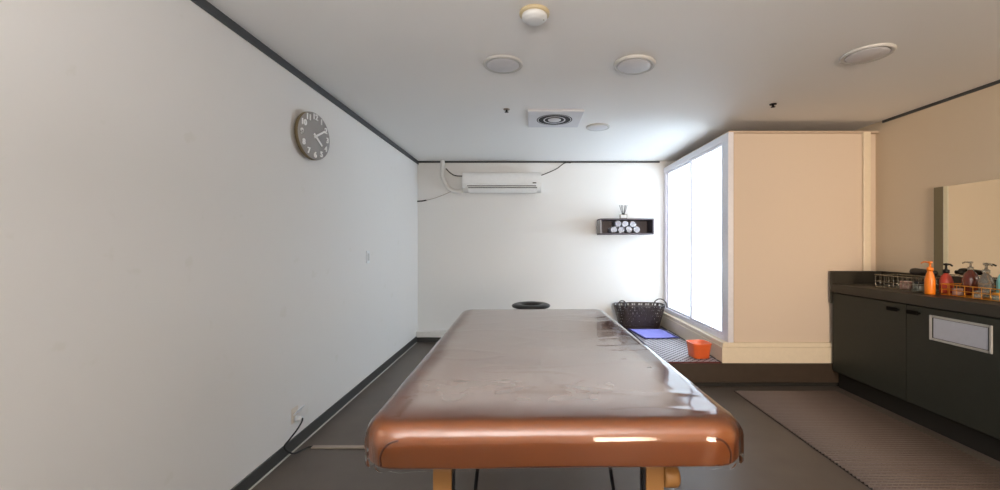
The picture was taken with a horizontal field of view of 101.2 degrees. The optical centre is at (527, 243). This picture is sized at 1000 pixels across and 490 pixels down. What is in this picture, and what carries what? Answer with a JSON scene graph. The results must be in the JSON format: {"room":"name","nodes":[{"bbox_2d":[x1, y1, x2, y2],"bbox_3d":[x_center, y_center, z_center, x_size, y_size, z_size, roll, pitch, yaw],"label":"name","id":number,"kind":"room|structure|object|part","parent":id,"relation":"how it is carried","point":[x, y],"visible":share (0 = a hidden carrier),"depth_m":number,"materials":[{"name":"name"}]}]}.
{"room":"massage room","nodes":[
{"label":"massage room","id":0,"kind":"room"},
{"bbox_2d":[0,0,417,489],"bbox_3d":[-1.475,0.089,0.750,0.100,2.322,9.100,0,0,0],"label":"wall","id":1,"kind":"structure","parent":0,"point":[178,278],"depth_m":1.62,"materials":[{"name":"paint"}]},
{"bbox_2d":[291,404,304,423],"bbox_3d":[-1.402,1.040,2.500,0.047,0.095,0.076,0,0,0],"label":"wall socket","id":2,"kind":"object","parent":1,"relation":"attached to","point":[294,412],"visible":0.84,"depth_m":2.48,"materials":[{"name":"white plastic"}]},
{"bbox_3d":[-1.422,1.041,2.500,0.006,0.092,0.068,0,0,0],"label":"wall plate","id":3,"kind":"part","parent":2,"relation":"part of","materials":[{"name":"white plastic"}]},
{"bbox_2d":[283,416,311,453],"bbox_3d":[-1.366,1.148,2.438,0.094,0.203,0.169,0,0,0],"label":"power cord","id":4,"kind":"object","parent":2,"relation":"attached to","point":[297,418],"visible":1,"depth_m":2.44,"materials":[{"name":"black plastic"}]},
{"bbox_2d":[191,0,418,164],"bbox_3d":[-1.419,-1.050,0.750,0.012,0.045,9.100,0,0,0],"label":"trim","id":5,"kind":"structure","parent":1,"relation":"attached to","point":[205,5],"depth_m":2.36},
{"bbox_2d":[294,112,329,159],"bbox_3d":[-1.374,-0.690,2.626,0.047,0.302,0.302,0,0,9],"label":"wall clock","id":6,"kind":"object","parent":1,"relation":"attached to","point":[311,133],"visible":1,"depth_m":2.59,"materials":[{"name":"grey plastic"}]},
{"bbox_2d":[230,336,416,489],"bbox_3d":[-1.420,1.212,0.750,0.010,0.076,9.100,0,0,0],"label":"baseboard","id":7,"kind":"structure","parent":1,"relation":"attached to","point":[278,456],"depth_m":2.67,"materials":[{"name":"black plastic"}]},
{"bbox_2d":[249,342,416,489],"bbox_3d":[-1.411,1.247,0.700,0.007,0.006,9.000,0,0,0],"label":"trim","id":8,"kind":"structure","parent":1,"relation":"attached to","point":[287,456],"depth_m":2.73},
{"bbox_2d":[366,251,369,262],"bbox_3d":[-1.419,0.115,3.640,0.013,0.112,0.070,0,0,0],"label":"light switch","id":9,"kind":"object","parent":1,"relation":"attached to","point":[367,252],"visible":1,"depth_m":3.62,"materials":[{"name":"white plastic"}]},
{"bbox_2d":[418,161,674,329],"bbox_3d":[0.830,0.089,5.350,4.710,2.322,0.100,0,0,0],"label":"wall","id":10,"kind":"structure","parent":0,"point":[476,250],"depth_m":5.30,"materials":[{"name":"paint"}]},
{"bbox_2d":[417,337,440,341],"bbox_3d":[-0.157,1.219,5.265,2.513,0.062,0.070,0,0,0],"label":"baseboard","id":11,"kind":"structure","parent":10,"relation":"attached to","point":[419,339],"depth_m":5.23,"materials":[{"name":"black plastic"}]},
{"bbox_2d":[416,330,446,336],"bbox_3d":[-0.162,1.151,5.255,2.523,0.073,0.090,0,0,0],"label":"trim","id":12,"kind":"structure","parent":10,"relation":"attached to","point":[420,333],"depth_m":5.21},
{"bbox_2d":[462,173,540,192],"bbox_3d":[-0.327,-0.769,5.200,0.984,0.254,0.200,0,0,0],"label":"air conditioner","id":13,"kind":"object","parent":10,"relation":"attached to","point":[471,182],"visible":1,"depth_m":5.11,"materials":[{"name":"white plastic"}]},
{"bbox_2d":[440,160,462,193],"bbox_3d":[-0.974,-0.857,5.227,0.291,0.428,0.059,0,0,2],"label":"pipe","id":14,"kind":"object","parent":13,"relation":"attached to","point":[442,162],"visible":1,"depth_m":5.21,"materials":[{"name":"white plastic"}]},
{"bbox_2d":[541,162,570,175],"bbox_3d":[0.352,-0.964,5.282,0.397,0.179,0.015,0,0,0],"label":"cable","id":15,"kind":"object","parent":13,"relation":"attached to","point":[565,162],"visible":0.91,"depth_m":5.28,"materials":[{"name":"plastic"}]},
{"bbox_2d":[418,161,659,162],"bbox_3d":[0.143,-1.060,5.294,3.113,0.024,0.012,0,0,0],"label":"trim","id":16,"kind":"structure","parent":10,"relation":"attached to","point":[418,161],"depth_m":5.29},
{"bbox_2d":[597,218,653,234],"bbox_3d":[1.221,-0.216,5.175,0.662,0.197,0.250,0,0,0],"label":"wall shelf","id":17,"kind":"object","parent":10,"relation":"attached to","point":[646,225],"visible":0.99,"depth_m":5.18,"materials":[{"name":"black wood"}]},
{"bbox_2d":[608,227,616,232],"bbox_3d":[1.067,-0.178,5.179,0.074,0.073,0.190,0,0,0],"label":"rolled towel","id":18,"kind":"object","parent":17,"relation":"on","point":[611,229],"visible":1,"depth_m":5.08,"materials":[{"name":"white fabric"}]},
{"bbox_2d":[616,227,623,232],"bbox_3d":[1.159,-0.174,5.184,0.073,0.079,0.190,0,0,0],"label":"rolled towel","id":19,"kind":"object","parent":17,"relation":"on","point":[619,229],"visible":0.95,"depth_m":5.09,"materials":[{"name":"white fabric"}]},
{"bbox_2d":[612,221,620,226],"bbox_3d":[1.119,-0.252,5.175,0.070,0.075,0.190,0,0,0],"label":"rolled towel","id":20,"kind":"object","parent":19,"relation":"on","point":[615,223],"visible":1,"depth_m":5.09,"materials":[{"name":"white fabric"}]},
{"bbox_2d":[619,221,627,226],"bbox_3d":[1.206,-0.246,5.175,0.073,0.078,0.190,0,0,0],"label":"rolled towel","id":21,"kind":"object","parent":19,"relation":"on","point":[624,223],"visible":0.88,"depth_m":5.08,"materials":[{"name":"white fabric"}]},
{"bbox_2d":[619,205,626,217],"bbox_3d":[1.194,-0.401,5.129,0.099,0.173,0.062,0,0,0],"label":"reed diffuser","id":22,"kind":"object","parent":17,"relation":"on","point":[623,215],"visible":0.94,"depth_m":5.12,"materials":[{"name":"white glass"}]},
{"bbox_2d":[624,227,631,232],"bbox_3d":[1.253,-0.180,5.183,0.077,0.073,0.190,0,0,0],"label":"rolled towel","id":23,"kind":"object","parent":17,"relation":"on","point":[626,229],"visible":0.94,"depth_m":5.10,"materials":[{"name":"white fabric"}]},
{"bbox_2d":[631,226,639,232],"bbox_3d":[1.351,-0.180,5.175,0.071,0.077,0.190,0,0,0],"label":"rolled towel","id":24,"kind":"object","parent":17,"relation":"on","point":[636,229],"visible":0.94,"depth_m":5.09,"materials":[{"name":"white fabric"}]},
{"bbox_2d":[627,221,635,226],"bbox_3d":[1.305,-0.246,5.181,0.078,0.072,0.190,0,0,0],"label":"rolled towel","id":25,"kind":"object","parent":24,"relation":"on","point":[632,223],"visible":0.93,"depth_m":5.09,"materials":[{"name":"white fabric"}]},
{"bbox_2d":[207,0,999,160],"bbox_3d":[0.830,-1.122,0.750,4.710,0.100,9.300,0,0,0],"label":"ceiling","id":26,"kind":"structure","parent":0,"point":[414,71],"depth_m":2.46,"materials":[{"name":"paint"}]},
{"bbox_2d":[483,55,522,73],"bbox_3d":[-0.149,-1.065,2.440,0.240,0.015,0.240,0,0,0],"label":"recessed light","id":27,"kind":"object","parent":26,"relation":"in","point":[501,64],"visible":1,"depth_m":2.42,"materials":[{"name":"white plastic"}]},
{"bbox_2d":[519,4,549,25],"bbox_3d":[0.030,-1.051,1.900,0.140,0.042,0.140,0,0,0],"label":"smoke detector","id":28,"kind":"object","parent":26,"relation":"attached to","point":[531,14],"visible":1,"depth_m":1.86,"materials":[{"name":"plastic"}]},
{"bbox_2d":[528,109,584,126],"bbox_3d":[0.225,-1.061,3.490,0.450,0.022,0.450,0,0,0],"label":"ceiling vent","id":29,"kind":"object","parent":26,"relation":"in","point":[536,117],"visible":1,"depth_m":3.42,"materials":[{"name":"white plastic"}]},
{"bbox_2d":[586,123,609,130],"bbox_3d":[0.640,-1.065,3.750,0.220,0.015,0.220,0,0,0],"label":"recessed light","id":30,"kind":"object","parent":26,"relation":"in","point":[598,126],"visible":1,"depth_m":3.72,"materials":[{"name":"white plastic"}]},
{"bbox_2d":[613,54,655,74],"bbox_3d":[0.630,-1.059,2.430,0.244,0.026,0.244,0,0,-4],"label":"recessed light","id":31,"kind":"object","parent":26,"relation":"in","point":[636,64],"visible":1,"depth_m":2.40,"materials":[{"name":"white plastic"}]},
{"bbox_2d":[839,43,896,64],"bbox_3d":[1.910,-1.065,2.310,0.250,0.015,0.250,0,0,0],"label":"recessed light","id":32,"kind":"object","parent":26,"relation":"in","point":[873,52],"visible":1,"depth_m":2.29,"materials":[{"name":"white plastic"}]},
{"bbox_2d":[251,342,999,489],"bbox_3d":[0.830,1.300,0.750,4.710,0.100,9.300,0,0,0],"label":"floor","id":33,"kind":"structure","parent":0,"point":[775,458],"depth_m":2.28,"materials":[{"name":"grey plastic"}]},
{"bbox_2d":[311,445,364,448],"bbox_3d":[-0.902,1.245,2.515,0.845,0.010,0.032,0,0,0],"label":"cable raceway","id":34,"kind":"object","parent":33,"relation":"on","point":[313,446],"visible":0.44,"depth_m":2.50,"materials":[{"name":"grey plastic"}]},
{"bbox_2d":[369,301,738,489],"bbox_3d":[0.050,0.831,1.973,0.933,0.838,2.019,0,0,-1],"label":"massage table","id":35,"kind":"object","parent":33,"relation":"on","point":[501,389],"visible":0.97,"depth_m":1.07,"materials":[{"name":"brown leather"}]},
{"bbox_3d":[-0.218,0.886,1.055,0.048,0.704,0.032,0,0,-1],"label":"leg","id":36,"kind":"part","parent":35,"relation":"part of","materials":[{"name":"brown wood"}]},
{"bbox_2d":[364,309,743,472],"bbox_3d":[0.053,0.482,1.840,0.955,0.116,1.770,0,0,-1],"label":"plastic cover","id":37,"kind":"object","parent":35,"relation":"on","point":[740,430],"visible":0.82,"depth_m":1.12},
{"bbox_3d":[0.325,0.886,1.065,0.048,0.704,0.032,0,0,-1],"label":"leg","id":38,"kind":"part","parent":35,"relation":"part of","materials":[{"name":"brown wood"}]},
{"bbox_3d":[0.369,0.602,1.066,0.040,0.056,0.056,0,0,-1],"label":"leg knob","id":39,"kind":"part","parent":35,"relation":"part of","materials":[{"name":"brown wood"}]},
{"bbox_2d":[627,325,838,385],"bbox_3d":[2.092,1.147,4.440,1.985,0.205,1.720,0,0,0],"label":"raised platform","id":40,"kind":"object","parent":33,"relation":"on","point":[699,374],"visible":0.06,"depth_m":3.58,"materials":[{"name":"brown wood"}]},
{"bbox_2d":[613,298,667,328],"bbox_3d":[1.385,0.850,5.125,0.635,0.385,0.345,0,0,0],"label":"laundry basket","id":41,"kind":"object","parent":40,"relation":"on","point":[647,321],"visible":0.98,"depth_m":4.99,"materials":[{"name":"black plastic"}]},
{"bbox_3d":[1.600,0.714,4.970,0.185,0.113,0.015,0,0,0],"label":"handle","id":42,"kind":"part","parent":41,"relation":"part of","materials":[{"name":"black plastic"}]},
{"bbox_2d":[628,330,721,362],"bbox_3d":[1.450,1.039,4.255,0.494,0.012,1.334,0,0,0],"label":"mat","id":43,"kind":"object","parent":40,"relation":"on","point":[672,350],"visible":0.71,"depth_m":4.02,"materials":[{"name":"black rubber"}]},
{"bbox_2d":[628,329,679,338],"bbox_3d":[1.427,1.024,4.697,0.455,0.012,0.515,0,0,0],"label":"towel","id":44,"kind":"object","parent":43,"relation":"on","point":[644,333],"visible":1,"depth_m":4.67,"materials":[{"name":"fabric"}]},
{"bbox_2d":[686,339,711,358],"bbox_3d":[1.562,0.964,3.750,0.184,0.138,0.178,0,0,-8],"label":"plastic tub","id":45,"kind":"object","parent":43,"relation":"on","point":[697,348],"visible":1,"depth_m":3.68,"materials":[{"name":"orange plastic"}]},
{"bbox_2d":[660,131,878,362],"bbox_3d":[2.393,0.025,4.445,1.385,2.040,1.710,0,0,0],"label":"booth","id":46,"kind":"object","parent":40,"relation":"on","point":[757,224],"visible":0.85,"depth_m":3.62,"materials":[{"name":"beige paint"}]},
{"bbox_3d":[1.787,-0.049,4.820,0.024,1.733,0.840,0,0,0],"label":"sliding door","id":47,"kind":"part","parent":46,"relation":"part of","materials":[{"name":"white glass"}]},
{"bbox_3d":[1.791,-0.049,4.820,0.008,1.687,0.760,0,0,0],"label":"glass pane","id":48,"kind":"part","parent":46,"relation":"part of","materials":[{"name":"white glass"}]},
{"bbox_3d":[1.782,-0.059,4.447,0.057,1.847,1.705,0,0,0],"label":"door frame","id":49,"kind":"part","parent":46,"relation":"part of","materials":[{"name":"white metal"}]},
{"bbox_3d":[1.771,-0.049,4.067,0.024,1.733,0.765,0,0,0],"label":"sliding door","id":50,"kind":"part","parent":46,"relation":"part of","materials":[{"name":"white glass"}]},
{"bbox_3d":[1.775,-0.049,4.067,0.008,1.687,0.685,0,0,0],"label":"glass pane","id":51,"kind":"part","parent":46,"relation":"part of","materials":[{"name":"white glass"}]},
{"bbox_3d":[2.425,-0.985,4.450,1.320,0.020,1.700,0,0,0],"label":"roof panel","id":52,"kind":"part","parent":46,"relation":"part of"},
{"bbox_3d":[2.377,-0.056,3.635,1.135,1.841,0.040,0,0,0],"label":"panel","id":53,"kind":"part","parent":46,"relation":"part of","materials":[{"name":"beige paint"}]},
{"bbox_3d":[2.978,-0.060,3.627,0.065,1.850,0.065,0,0,0],"label":"post","id":54,"kind":"part","parent":46,"relation":"part of","materials":[{"name":"beige wood"}]},
{"bbox_2d":[734,391,999,489],"bbox_3d":[2.170,1.243,2.300,0.850,0.014,2.360,0,0,0],"label":"floor mat","id":55,"kind":"object","parent":33,"relation":"on","point":[882,452],"visible":1,"depth_m":2.51,"materials":[{"name":"fabric"}]},
{"bbox_2d":[830,292,999,460],"bbox_3d":[2.854,0.834,1.939,0.461,0.833,3.278,0,0,0],"label":"vanity cabinet","id":56,"kind":"object","parent":33,"relation":"on","point":[936,369],"visible":0.98,"depth_m":2.75,"materials":[{"name":"black laminate"}]},
{"bbox_3d":[2.660,0.762,3.223,0.020,0.676,0.696,0,0,0],"label":"door","id":57,"kind":"part","parent":56,"relation":"part of","materials":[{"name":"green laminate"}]},
{"bbox_3d":[2.637,0.469,2.965,0.026,0.026,0.082,0,0,0],"label":"handle","id":58,"kind":"part","parent":56,"relation":"part of","materials":[{"name":"black metal"}]},
{"bbox_3d":[2.637,0.469,2.808,0.026,0.026,0.082,0,0,0],"label":"handle","id":59,"kind":"part","parent":56,"relation":"part of","materials":[{"name":"black metal"}]},
{"bbox_2d":[830,271,999,317],"bbox_3d":[2.859,0.325,1.939,0.446,0.180,3.278,0,0,0],"label":"countertop","id":60,"kind":"structure","parent":56,"relation":"on","point":[858,283],"depth_m":2.99,"materials":[{"name":"grey stone"}]},
{"bbox_2d":[874,274,939,291],"bbox_3d":[2.860,0.291,3.091,0.217,0.101,0.365,0,0,0],"label":"wire basket","id":61,"kind":"object","parent":60,"relation":"on","point":[881,275],"visible":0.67,"depth_m":3.12,"materials":[{"name":"silver metal"}]},
{"bbox_2d":[899,281,911,288],"bbox_3d":[2.830,0.307,3.070,0.072,0.058,0.072,0,0,0],"label":"jar","id":62,"kind":"object","parent":61,"relation":"in","point":[901,286],"visible":0.9,"depth_m":3.05,"materials":[{"name":"glass"}]},
{"bbox_3d":[2.830,0.286,3.070,0.071,0.015,0.071,0,0,0],"label":"lid","id":63,"kind":"part","parent":62,"relation":"part of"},
{"bbox_2d":[912,281,923,290],"bbox_3d":[2.830,0.303,2.970,0.068,0.066,0.068,0,0,0],"label":"jar","id":64,"kind":"object","parent":61,"relation":"in","point":[921,288],"visible":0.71,"depth_m":2.95,"materials":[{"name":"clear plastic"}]},
{"bbox_2d":[909,268,937,275],"bbox_3d":[2.910,0.206,2.993,0.106,0.056,0.185,0,0,0],"label":"hair dryer","id":65,"kind":"object","parent":61,"relation":"on","point":[913,271],"visible":0.84,"depth_m":3.00,"materials":[{"name":"black plastic"}]},
{"bbox_2d":[921,261,935,294],"bbox_3d":[2.745,0.230,2.812,0.056,0.227,0.079,0,0,0],"label":"pump bottle","id":66,"kind":"object","parent":60,"relation":"on","point":[929,281],"visible":1,"depth_m":2.79,"materials":[{"name":"orange plastic"}]},
{"bbox_2d":[939,263,953,293],"bbox_3d":[2.921,0.238,2.865,0.082,0.210,0.072,0,0,-42],"label":"pump bottle","id":67,"kind":"object","parent":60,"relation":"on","point":[945,277],"visible":0.94,"depth_m":2.85,"materials":[{"name":"red plastic"}]},
{"bbox_2d":[940,283,999,301],"bbox_3d":[2.882,0.304,2.538,0.212,0.076,0.482,0,0,0],"label":"wire basket","id":68,"kind":"object","parent":60,"relation":"on","point":[947,284],"visible":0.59,"depth_m":2.61,"materials":[{"name":"gold metal"}]},
{"bbox_2d":[952,288,962,295],"bbox_3d":[2.830,0.314,2.700,0.052,0.045,0.052,0,0,0],"label":"jar","id":69,"kind":"object","parent":68,"relation":"in","point":[959,293],"visible":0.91,"depth_m":2.68,"materials":[{"name":"glass"}]},
{"bbox_2d":[961,261,978,294],"bbox_3d":[2.920,0.225,2.705,0.084,0.221,0.085,0,0,0],"label":"pump bottle","id":70,"kind":"object","parent":68,"relation":"in","point":[970,277],"visible":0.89,"depth_m":2.69,"materials":[{"name":"red plastic"}]},
{"bbox_2d":[972,290,983,297],"bbox_3d":[2.810,0.314,2.560,0.052,0.045,0.052,0,0,0],"label":"jar","id":71,"kind":"object","parent":68,"relation":"in","point":[974,295],"visible":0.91,"depth_m":2.55,"materials":[{"name":"beige glass"}]},
{"bbox_2d":[978,263,994,297],"bbox_3d":[2.902,0.227,2.598,0.079,0.217,0.072,0,0,-34],"label":"pump bottle","id":72,"kind":"object","parent":68,"relation":"in","point":[985,280],"visible":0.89,"depth_m":2.58,"materials":[{"name":"clear plastic"}]},
{"bbox_2d":[992,292,998,300],"bbox_3d":[2.810,0.314,2.450,0.052,0.045,0.052,0,0,0],"label":"jar","id":73,"kind":"object","parent":68,"relation":"in","point":[994,297],"visible":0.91,"depth_m":2.44,"materials":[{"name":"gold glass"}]},
{"bbox_2d":[996,274,999,291],"bbox_3d":[2.872,0.222,2.468,0.064,0.227,0.072,0,0,-20],"label":"pump bottle","id":74,"kind":"object","parent":68,"relation":"in","point":[998,278],"visible":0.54,"depth_m":2.48,"materials":[{"name":"teal plastic"}]},
{"bbox_3d":[2.660,0.762,2.536,0.020,0.676,0.672,0,0,0],"label":"door","id":75,"kind":"part","parent":56,"relation":"part of","materials":[{"name":"green laminate"}]},
{"bbox_3d":[2.647,0.547,2.518,0.006,0.128,0.317,0,0,0],"label":"steel plate","id":76,"kind":"part","parent":56,"relation":"part of","materials":[{"name":"silver metal"}]},
{"bbox_3d":[2.645,0.547,2.518,0.010,0.162,0.365,0,0,0],"label":"dispenser frame","id":77,"kind":"part","parent":56,"relation":"part of","materials":[{"name":"silver metal"}]},
{"bbox_2d":[855,83,999,279],"bbox_3d":[3.135,0.089,0.750,0.100,2.322,9.100,0,0,0],"label":"wall","id":78,"kind":"structure","parent":0,"point":[956,141],"depth_m":3.20,"materials":[{"name":"beige paint"}]},
{"bbox_2d":[882,80,999,122],"bbox_3d":[3.079,-1.061,-0.120,0.012,0.022,7.360,0,0,0],"label":"trim","id":79,"kind":"structure","parent":78,"relation":"attached to","point":[997,81],"depth_m":3.02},
{"bbox_2d":[934,179,999,278],"bbox_3d":[3.075,-0.098,2.100,0.020,0.655,2.000,0,0,0],"label":"wall mirror","id":80,"kind":"object","parent":78,"relation":"attached to","point":[967,215],"visible":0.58,"depth_m":2.87,"materials":[{"name":"white mirror"}]}
]}

